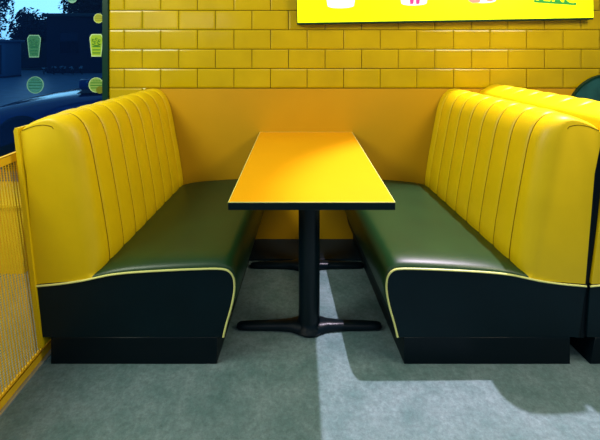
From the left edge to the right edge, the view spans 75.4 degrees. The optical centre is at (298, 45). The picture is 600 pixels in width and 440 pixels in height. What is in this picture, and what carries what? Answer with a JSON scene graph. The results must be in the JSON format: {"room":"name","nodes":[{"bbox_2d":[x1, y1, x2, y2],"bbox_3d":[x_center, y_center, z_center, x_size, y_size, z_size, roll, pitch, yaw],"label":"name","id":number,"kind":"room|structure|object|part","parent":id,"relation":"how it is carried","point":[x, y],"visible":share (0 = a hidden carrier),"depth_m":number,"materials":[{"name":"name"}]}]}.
{"room":"eatery","nodes":[
{"label":"eatery","id":0,"kind":"room"},
{"bbox_2d":[0,261,599,439],"bbox_3d":[0.148,1.375,0.930,8.200,0.080,3.720,0,0,0],"label":"floor","id":1,"kind":"structure","parent":0,"point":[262,385],"depth_m":1.51,"materials":[{"name":"grey concrete"}]},
{"bbox_2d":[0,182,28,273],"bbox_3d":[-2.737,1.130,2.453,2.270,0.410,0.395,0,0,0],"label":"mesh panel","id":2,"kind":"object","parent":1,"relation":"on","point":[0,182],"visible":0.02,"depth_m":2.27,"materials":[{"name":"yellow metal"}]},
{"bbox_2d":[0,151,50,416],"bbox_3d":[-1.152,0.895,1.680,0.153,0.880,1.920,0,0,0],"label":"screen","id":3,"kind":"object","parent":1,"relation":"on","point":[11,391],"visible":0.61,"depth_m":1.57,"materials":[{"name":"yellow metal"}]},
{"bbox_3d":[-1.215,0.472,1.680,0.026,0.035,1.920,0,0,0],"label":"rail","id":4,"kind":"part","parent":3,"relation":"part of","materials":[{"name":"yellow metal"}]},
{"bbox_3d":[-1.100,1.312,1.680,0.026,0.034,1.920,0,0,0],"label":"rail","id":5,"kind":"part","parent":3,"relation":"part of","materials":[{"name":"yellow metal"}]},
{"bbox_2d":[14,88,263,363],"bbox_3d":[-0.702,0.811,2.139,0.980,1.043,1.038,0,0,0],"label":"bench","id":6,"kind":"object","parent":1,"relation":"on","point":[129,262],"visible":0.98,"depth_m":1.63,"materials":[{"name":"yellow leather"}]},
{"bbox_3d":[-0.986,0.645,2.144,0.338,0.710,1.044,0,0,3],"label":"backrest","id":7,"kind":"part","parent":6,"relation":"part of","materials":[{"name":"yellow leather"}]},
{"bbox_2d":[92,179,263,303],"bbox_3d":[-0.551,1.022,2.143,0.678,0.243,1.026,0,0,0],"label":"seat cushion","id":8,"kind":"object","parent":6,"relation":"on","point":[186,247],"depth_m":1.73,"materials":[{"name":"green leather"}]},
{"bbox_2d":[228,132,394,337],"bbox_3d":[0.048,0.963,2.065,0.680,0.745,1.195,0,0,0],"label":"dining table","id":9,"kind":"object","parent":1,"relation":"on","point":[309,173],"visible":1,"depth_m":1.80,"materials":[{"name":"yellow laminate"}]},
{"bbox_2d":[345,88,599,363],"bbox_3d":[0.780,0.811,2.141,1.000,1.043,1.033,0,0,0],"label":"bench","id":10,"kind":"object","parent":1,"relation":"on","point":[484,261],"visible":1,"depth_m":1.64,"materials":[{"name":"yellow leather"}]},
{"bbox_2d":[345,180,528,308],"bbox_3d":[0.633,1.022,2.143,0.706,0.243,1.026,0,0,0],"label":"seat cushion","id":11,"kind":"object","parent":10,"relation":"on","point":[430,251],"depth_m":1.71,"materials":[{"name":"green leather"}]},
{"bbox_3d":[1.068,0.645,2.144,0.337,0.710,1.055,0,0,-4],"label":"backrest","id":12,"kind":"part","parent":10,"relation":"part of","materials":[{"name":"yellow leather"}]},
{"bbox_2d":[479,84,599,363],"bbox_3d":[1.668,0.797,2.141,1.102,1.075,1.033,0,0,0],"label":"bench","id":13,"kind":"object","parent":1,"relation":"on","point":[587,345],"visible":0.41,"depth_m":1.66,"materials":[{"name":"yellow leather"}]},
{"bbox_2d":[109,0,599,98],"bbox_3d":[1.470,-0.040,2.740,5.556,2.750,0.140,0,0,0],"label":"wall","id":14,"kind":"structure","parent":0,"point":[153,43],"depth_m":2.67,"materials":[{"name":"yellow tile"}]},
{"bbox_2d":[102,0,109,100],"bbox_3d":[-2.631,-0.040,2.724,2.643,2.750,0.132,0,0,0],"label":"window","id":15,"kind":"structure","parent":14,"relation":"in","point":[105,3],"depth_m":2.66,"materials":[{"name":"green paint"}]},
{"bbox_2d":[27,35,40,56],"bbox_3d":[-1.859,0.001,2.722,0.095,0.158,0.007,0,0,0],"label":"sticker","id":16,"kind":"object","parent":15,"relation":"attached to","point":[29,35],"visible":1,"depth_m":2.72,"materials":[{"name":"green paper"}]},
{"bbox_2d":[27,76,43,93],"bbox_3d":[-1.851,0.273,2.723,0.121,0.121,0.002,0,0,0],"label":"round sticker","id":17,"kind":"object","parent":15,"relation":"attached to","point":[34,76],"visible":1,"depth_m":2.72,"materials":[{"name":"green paper"}]},
{"bbox_2d":[89,77,101,92],"bbox_3d":[-1.423,0.273,2.723,0.107,0.107,0.002,0,0,0],"label":"round sticker","id":18,"kind":"object","parent":15,"relation":"attached to","point":[95,82],"visible":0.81,"depth_m":2.72,"materials":[{"name":"green paper"}]},
{"bbox_2d":[90,34,101,56],"bbox_3d":[-1.422,-0.005,2.722,0.095,0.158,0.007,0,0,0],"label":"sticker","id":19,"kind":"object","parent":15,"relation":"attached to","point":[95,39],"visible":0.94,"depth_m":2.72,"materials":[{"name":"paper"}]},
{"bbox_2d":[94,13,101,22],"bbox_3d":[-1.407,-0.194,2.723,0.069,0.069,0.002,0,0,0],"label":"round sticker","id":20,"kind":"object","parent":15,"relation":"attached to","point":[97,17],"visible":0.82,"depth_m":2.72,"materials":[{"name":"yellow paper"}]},
{"bbox_2d":[96,86,101,93],"bbox_3d":[-1.397,0.308,2.720,0.052,0.052,0.002,0,0,0],"label":"round sticker","id":21,"kind":"object","parent":15,"relation":"attached to","point":[98,89],"visible":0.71,"depth_m":2.72,"materials":[{"name":"paper"}]},
{"bbox_2d":[249,239,360,260],"bbox_3d":[0.048,1.329,2.535,0.770,0.012,0.255,0,0,0],"label":"trim","id":22,"kind":"structure","parent":14,"relation":"attached to","point":[263,249],"depth_m":2.51,"materials":[{"name":"black plastic"}]},
{"bbox_2d":[146,88,484,238],"bbox_3d":[0.254,0.813,2.672,2.613,1.040,0.016,0,0,0],"label":"wall panel","id":23,"kind":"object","parent":14,"relation":"attached to","point":[217,130],"depth_m":2.66,"materials":[{"name":"yellow paint"}]},
{"bbox_2d":[297,0,592,24],"bbox_3d":[0.981,-0.477,2.636,2.000,0.632,0.053,-1,0,0],"label":"menu sign","id":24,"kind":"object","parent":14,"relation":"attached to","point":[309,12],"visible":1,"depth_m":2.61,"materials":[{"name":"glowing yellow acrylic plastic"}]},
{"bbox_2d":[327,0,354,7],"bbox_3d":[0.280,-0.385,2.611,0.262,0.260,0.001,-1,0,0],"label":"print","id":25,"kind":"object","parent":24,"relation":"attached to","point":[330,3],"depth_m":2.61},
{"bbox_2d":[401,0,426,4],"bbox_3d":[0.772,-0.403,2.611,0.253,0.260,0.001,-1,0,0],"label":"print","id":26,"kind":"object","parent":24,"relation":"attached to","point":[403,2],"depth_m":2.61},
{"bbox_3d":[0.981,-0.477,2.639,2.000,0.632,0.046,-1,0,0],"label":"sign frame","id":27,"kind":"part","parent":24,"relation":"part of","materials":[{"name":"yellow paint"}]},
{"bbox_2d":[468,0,480,2],"bbox_3d":[1.186,-0.313,2.610,0.094,0.050,0.001,-1,0,0],"label":"print","id":28,"kind":"object","parent":24,"relation":"attached to","point":[469,1],"depth_m":2.61},
{"bbox_2d":[479,0,495,2],"bbox_3d":[1.238,-0.419,2.611,0.253,0.260,0.001,-1,0,0],"label":"print","id":29,"kind":"object","parent":24,"relation":"attached to","point":[480,1],"depth_m":2.61},
{"bbox_2d":[526,88,575,95],"bbox_3d":[2.906,0.813,2.672,2.684,1.040,0.016,0,0,0],"label":"trim","id":30,"kind":"structure","parent":14,"relation":"attached to","point":[561,91],"depth_m":2.66,"materials":[{"name":"yellow laminate"}]},
{"bbox_2d":[571,75,599,100],"bbox_3d":[2.128,0.489,2.651,0.600,0.600,0.026,0,0,0],"label":"disc","id":31,"kind":"object","parent":14,"relation":"attached to","point":[590,88],"visible":0.33,"depth_m":2.65,"materials":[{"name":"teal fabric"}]},
{"label":"outside","id":32,"kind":"structure","parent":0,"visible":0},
{"bbox_2d":[0,70,101,181],"bbox_3d":[-10.952,1.395,12.230,38.000,0.080,18.879,0,0,0],"label":"ground","id":33,"kind":"structure","parent":32,"point":[12,89],"depth_m":13.66,"materials":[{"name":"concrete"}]},
{"bbox_2d":[0,40,24,77],"bbox_3d":[-13.362,0.545,16.870,2.080,1.620,1.200,0,0,0],"label":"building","id":34,"kind":"structure","parent":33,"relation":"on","point":[10,50],"depth_m":16.71,"materials":[{"name":"paint"}]},
{"bbox_3d":[-12.877,0.580,16.355,0.650,1.250,0.030,0,0,0],"label":"door","id":35,"kind":"part","parent":34,"relation":"part of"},
{"bbox_2d":[0,78,101,170],"bbox_3d":[-1.708,0.675,5.070,4.207,1.470,2.000,0,0,0],"label":"parked car","id":36,"kind":"object","parent":33,"relation":"on","point":[23,112],"visible":0.23,"depth_m":4.25,"materials":[{"name":"blue paint"}]},
{"bbox_2d":[79,78,91,89],"bbox_3d":[-2.262,0.405,4.140,0.120,0.110,0.140,0,0,0],"label":"mirror","id":37,"kind":"object","parent":36,"relation":"attached to","point":[83,83],"depth_m":4.07,"materials":[{"name":"blue paint"}]},
{"bbox_2d":[51,66,57,73],"bbox_3d":[-11.540,1.148,18.225,0.352,0.418,0.298,0,0,0],"label":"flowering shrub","id":38,"kind":"object","parent":33,"relation":"on","point":[52,69],"visible":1,"depth_m":18.25,"materials":[{"name":"green plant"}]},
{"bbox_2d":[42,13,101,72],"bbox_3d":[-9.277,-0.130,20.795,6.850,2.970,3.350,0,0,0],"label":"building","id":39,"kind":"structure","parent":33,"relation":"on","point":[68,34],"depth_m":19.27,"materials":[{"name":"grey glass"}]},
{"bbox_2d":[69,66,76,73],"bbox_3d":[-10.673,1.144,18.261,0.346,0.425,0.349,0,0,0],"label":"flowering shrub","id":40,"kind":"object","parent":33,"relation":"on","point":[74,67],"visible":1,"depth_m":18.26,"materials":[{"name":"green plant"}]},
{"bbox_2d":[78,66,83,73],"bbox_3d":[-10.256,1.133,18.246,0.323,0.449,0.288,0,0,0],"label":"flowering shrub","id":41,"kind":"object","parent":33,"relation":"on","point":[81,71],"visible":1,"depth_m":18.27,"materials":[{"name":"green plant"}]},
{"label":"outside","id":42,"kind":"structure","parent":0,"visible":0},
{"bbox_2d":[21,68,41,69],"bbox_3d":[-10.952,1.345,42.170,38.000,0.180,41.000,0,0,0],"label":"verge","id":43,"kind":"structure","parent":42,"point":[21,68],"depth_m":21.67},
{"bbox_2d":[0,0,15,39],"bbox_3d":[-19.710,-2.591,23.870,3.758,7.708,3.768,0,0,30],"label":"tree","id":44,"kind":"object","parent":43,"relation":"on","point":[3,3],"visible":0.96,"depth_m":24.74,"materials":[{"name":"green plant"}]},
{"bbox_2d":[0,39,46,67],"bbox_3d":[-17.952,0.397,22.179,9.200,1.737,0.799,0,0,0],"label":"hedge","id":45,"kind":"object","parent":43,"relation":"on","point":[26,61],"visible":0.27,"depth_m":21.92,"materials":[{"name":"green plant"}]},
{"bbox_2d":[8,7,46,42],"bbox_3d":[-18.555,-0.741,27.259,3.120,4.021,3.068,0,0,0],"label":"tree","id":46,"kind":"object","parent":43,"relation":"on","point":[27,25],"visible":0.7,"depth_m":26.44,"materials":[{"name":"green plant"}]},
{"bbox_2d":[58,0,101,12],"bbox_3d":[-13.349,-2.833,25.858,4.823,8.191,4.803,0,0,0],"label":"tree","id":47,"kind":"object","parent":43,"relation":"on","point":[83,6],"visible":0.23,"depth_m":24.81,"materials":[{"name":"green plant"}]}
]}

